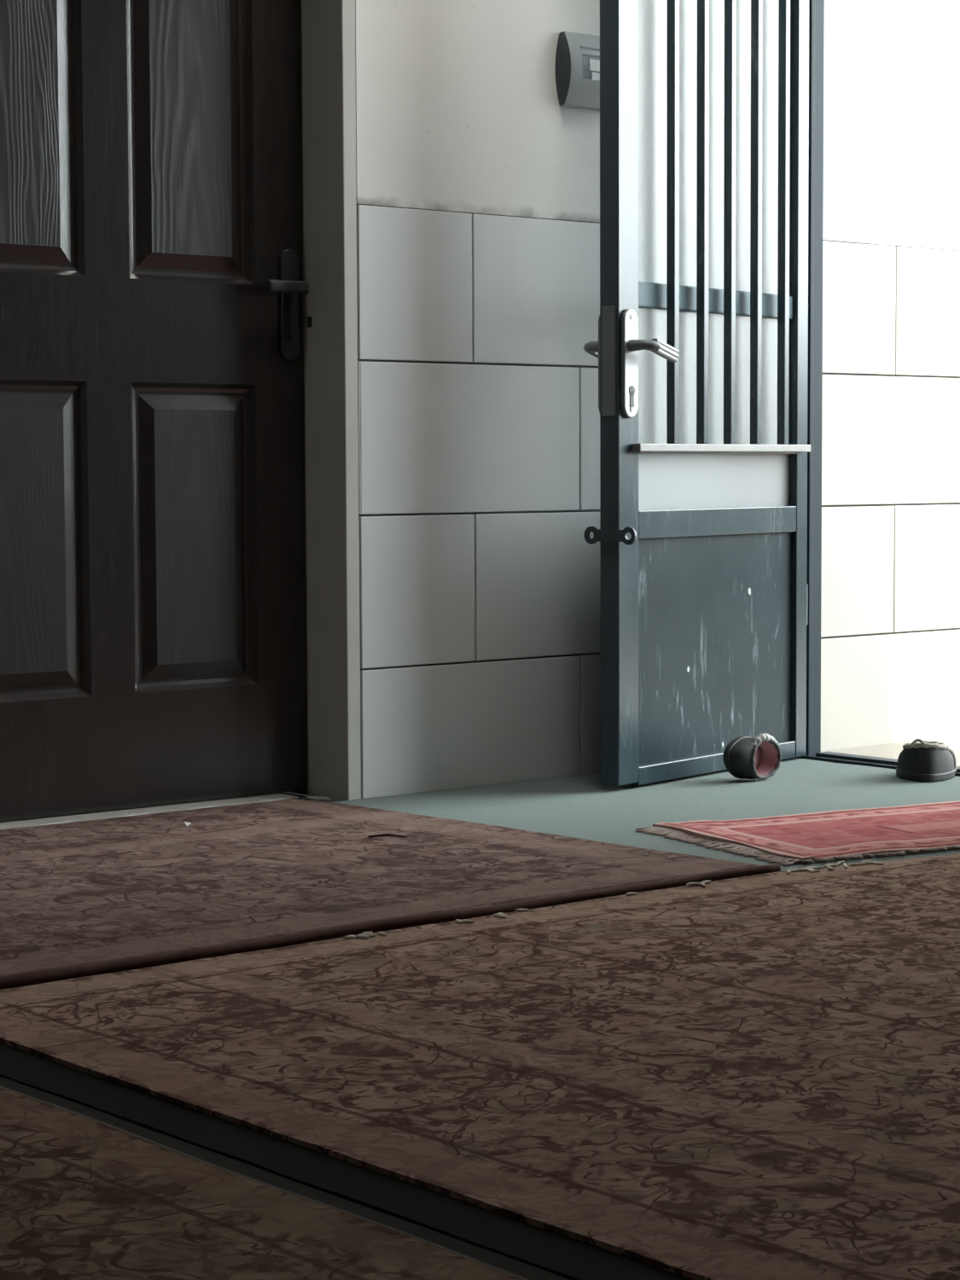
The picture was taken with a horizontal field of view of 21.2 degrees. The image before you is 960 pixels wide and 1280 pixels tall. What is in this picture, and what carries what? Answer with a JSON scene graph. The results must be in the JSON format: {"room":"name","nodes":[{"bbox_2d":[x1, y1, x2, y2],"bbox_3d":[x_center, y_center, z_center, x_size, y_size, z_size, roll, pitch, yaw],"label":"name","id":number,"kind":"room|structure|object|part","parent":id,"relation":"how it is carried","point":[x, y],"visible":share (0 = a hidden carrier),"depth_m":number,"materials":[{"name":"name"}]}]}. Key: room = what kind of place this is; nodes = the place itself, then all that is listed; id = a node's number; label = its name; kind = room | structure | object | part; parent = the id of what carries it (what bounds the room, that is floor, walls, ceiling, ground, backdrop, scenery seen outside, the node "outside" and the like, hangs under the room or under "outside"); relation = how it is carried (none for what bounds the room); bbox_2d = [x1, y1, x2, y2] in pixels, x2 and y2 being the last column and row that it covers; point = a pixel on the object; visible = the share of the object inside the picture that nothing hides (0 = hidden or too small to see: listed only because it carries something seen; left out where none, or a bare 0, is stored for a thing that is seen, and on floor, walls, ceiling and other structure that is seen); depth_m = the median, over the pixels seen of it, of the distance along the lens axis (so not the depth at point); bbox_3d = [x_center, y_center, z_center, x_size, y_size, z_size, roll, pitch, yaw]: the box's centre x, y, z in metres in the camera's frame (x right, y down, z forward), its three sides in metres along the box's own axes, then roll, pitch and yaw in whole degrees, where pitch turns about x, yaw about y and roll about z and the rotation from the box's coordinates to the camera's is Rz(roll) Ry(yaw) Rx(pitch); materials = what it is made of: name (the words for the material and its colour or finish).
{"room":"entrance hallway","nodes":[
{"label":"entrance hallway","id":0,"kind":"room"},
{"bbox_2d":[283,0,959,801],"bbox_3d":[0.852,-1.306,6.069,11.800,3.320,0.400,-4,5,-40],"label":"wall","id":1,"kind":"structure","parent":0,"point":[478,192],"depth_m":5.25,"materials":[{"name":"tile"}]},
{"bbox_2d":[0,0,360,829],"bbox_3d":[-0.722,-0.731,4.720,1.014,2.130,0.300,-4,5,-40],"label":"door","id":2,"kind":"structure","parent":1,"relation":"in","point":[179,530],"depth_m":4.84,"materials":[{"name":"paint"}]},
{"bbox_3d":[-0.711,0.330,4.736,0.882,0.012,0.084,-4,5,-40],"label":"sill","id":3,"kind":"part","parent":2,"relation":"part of","materials":[{"name":"stone"}]},
{"bbox_3d":[-0.382,-0.681,4.940,0.094,0.024,0.055,-4,5,-40],"label":"lever","id":4,"kind":"part","parent":2,"relation":"part of","materials":[{"name":"metal"}]},
{"bbox_3d":[-0.371,-0.653,4.987,0.040,0.215,0.009,-4,5,-40],"label":"handle plate","id":5,"kind":"part","parent":2,"relation":"part of","materials":[{"name":"metal"}]},
{"bbox_3d":[-0.722,-0.731,4.720,1.014,2.130,0.300,-4,5,-40],"label":"frame","id":6,"kind":"part","parent":2,"relation":"part of","materials":[{"name":"paint"}]},
{"bbox_2d":[555,31,599,110],"bbox_3d":[0.226,-1.170,5.263,0.150,0.148,0.046,-4,5,-40],"label":"intercom","id":7,"kind":"object","parent":1,"relation":"attached to","point":[578,55],"visible":0.6,"depth_m":5.23,"materials":[{"name":"grey plastic"}]},
{"bbox_3d":[2.504,-0.991,3.554,0.178,3.020,5.599,-4,5,-40],"label":"wall","id":8,"kind":"structure","parent":0,"visible":0},
{"bbox_2d":[583,0,810,785],"bbox_3d":[0.478,-0.762,5.309,0.176,2.078,0.746,3,5,38],"label":"metal gate","id":9,"kind":"object","parent":8,"relation":"attached to","point":[701,350],"visible":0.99,"depth_m":5.27,"materials":[{"name":"grey metal"}]},
{"bbox_3d":[0.245,-0.577,5.145,0.014,0.045,0.081,3,5,38],"label":"lever","id":10,"kind":"part","parent":9,"relation":"part of","materials":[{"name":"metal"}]},
{"bbox_3d":[0.252,-0.547,5.077,0.010,0.214,0.050,3,5,38],"label":"handle plate","id":11,"kind":"part","parent":9,"relation":"part of","materials":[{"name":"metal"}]},
{"bbox_3d":[0.253,-0.548,5.033,0.032,0.215,0.003,3,5,38],"label":"lock plate","id":12,"kind":"part","parent":9,"relation":"part of","materials":[{"name":"metal"}]},
{"bbox_3d":[0.295,-0.544,5.043,0.010,0.214,0.050,3,5,38],"label":"handle plate","id":13,"kind":"part","parent":9,"relation":"part of","materials":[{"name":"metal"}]},
{"bbox_3d":[0.365,-0.571,5.052,0.014,0.045,0.081,3,5,38],"label":"lever","id":14,"kind":"part","parent":9,"relation":"part of","materials":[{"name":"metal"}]},
{"bbox_3d":[0.487,0.256,5.386,0.044,0.037,0.607,3,5,38],"label":"rail","id":15,"kind":"part","parent":9,"relation":"part of","materials":[{"name":"grey metal"}]},
{"bbox_3d":[0.485,-0.332,5.346,0.006,0.113,0.607,3,5,38],"label":"glass pane","id":16,"kind":"part","parent":9,"relation":"part of","materials":[{"name":"white glass"}]},
{"bbox_3d":[0.484,-0.540,5.332,0.006,0.277,0.607,3,5,38],"label":"glass pane","id":17,"kind":"part","parent":9,"relation":"part of","materials":[{"name":"white glass"}]},
{"bbox_3d":[0.481,-1.234,5.284,0.006,1.012,0.607,3,5,38],"label":"glass pane","id":18,"kind":"part","parent":9,"relation":"part of","materials":[{"name":"white glass"}]},
{"bbox_3d":[0.488,0.009,5.369,0.017,0.458,0.607,3,5,38],"label":"kick panel","id":19,"kind":"part","parent":9,"relation":"part of","materials":[{"name":"paint"}]},
{"bbox_3d":[0.482,-0.704,5.322,0.030,0.051,0.607,3,5,38],"label":"rail","id":20,"kind":"part","parent":9,"relation":"part of","materials":[{"name":"metal"}]},
{"bbox_3d":[0.485,-0.248,5.352,0.044,0.056,0.607,3,5,38],"label":"rail","id":21,"kind":"part","parent":9,"relation":"part of","materials":[{"name":"grey metal"}]},
{"bbox_2d":[796,0,959,776],"bbox_3d":[1.039,-0.773,5.253,0.082,2.134,1.139,-4,5,-40],"label":"door frame","id":22,"kind":"structure","parent":8,"relation":"attached to","point":[814,371],"depth_m":5.64,"materials":[{"name":"paint"}]},
{"label":"outside","id":23,"kind":"structure","parent":0,"visible":0},
{"bbox_2d":[3,735,959,821],"bbox_3d":[2.838,0.436,3.927,11.937,0.120,6.400,-4,5,-40],"label":"floor","id":24,"kind":"structure","parent":23,"point":[891,750],"depth_m":5.85,"materials":[{"name":"tile"}]},
{"bbox_2d":[0,1076,570,1279],"bbox_3d":[-0.812,0.571,1.206,2.446,0.012,2.714,-4,5,-40],"label":"patterned carpet","id":25,"kind":"object","parent":24,"relation":"on","point":[86,1193],"visible":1,"depth_m":2.19,"materials":[{"name":"brown carpet"}]},
{"bbox_2d":[305,796,329,802],"bbox_3d":[-0.314,0.312,5.000,0.034,0.009,0.049,-4,5,-40],"label":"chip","id":26,"kind":"object","parent":24,"relation":"on","point":[311,798],"visible":0.78,"depth_m":4.99,"materials":[{"name":"grey"}]},
{"bbox_2d":[0,799,780,989],"bbox_3d":[-1.424,0.425,3.261,3.955,0.028,1.228,-4,5,-40],"label":"patterned carpet","id":27,"kind":"object","parent":24,"relation":"on","point":[82,898],"visible":0.85,"depth_m":3.99,"materials":[{"name":"brown carpet"}]},
{"bbox_2d":[367,832,407,837],"bbox_3d":[-0.159,0.337,4.411,0.068,0.008,0.006,0,4,5],"label":"wood splinter","id":28,"kind":"object","parent":27,"relation":"on","point":[386,834],"visible":1,"depth_m":4.41,"materials":[{"name":"black wood"}]},
{"bbox_2d":[0,853,959,1279],"bbox_3d":[1.110,0.450,2.814,2.584,0.016,2.718,-4,5,-40],"label":"patterned carpet","id":29,"kind":"object","parent":24,"relation":"on","point":[756,1077],"visible":1,"depth_m":2.74,"materials":[{"name":"brown carpet"}]},
{"bbox_2d":[331,757,959,871],"bbox_3d":[0.580,0.320,4.832,1.251,0.005,1.297,-4,5,-40],"label":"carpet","id":30,"kind":"object","parent":24,"relation":"on","point":[580,806],"visible":0.52,"depth_m":4.94,"materials":[{"name":"carpet"}]},
{"bbox_2d":[722,733,781,779],"bbox_3d":[0.557,0.240,5.250,0.060,0.096,0.140,3,5,40],"label":"shoe","id":31,"kind":"object","parent":30,"relation":"on","point":[759,757],"visible":1,"depth_m":5.23,"materials":[{"name":"black rubber"}]},
{"bbox_2d":[634,800,959,866],"bbox_3d":[0.845,0.327,4.571,1.053,0.014,0.499,-2,4,-28],"label":"rug","id":32,"kind":"object","parent":30,"relation":"on","point":[840,834],"visible":1,"depth_m":4.45,"materials":[{"name":"red fabric"}]},
{"bbox_2d":[896,738,956,782],"bbox_3d":[0.925,0.238,5.311,0.123,0.088,0.214,1,4,13],"label":"shoe","id":33,"kind":"object","parent":30,"relation":"on","point":[919,760],"visible":1,"depth_m":5.23,"materials":[{"name":"black rubber"}]}
]}

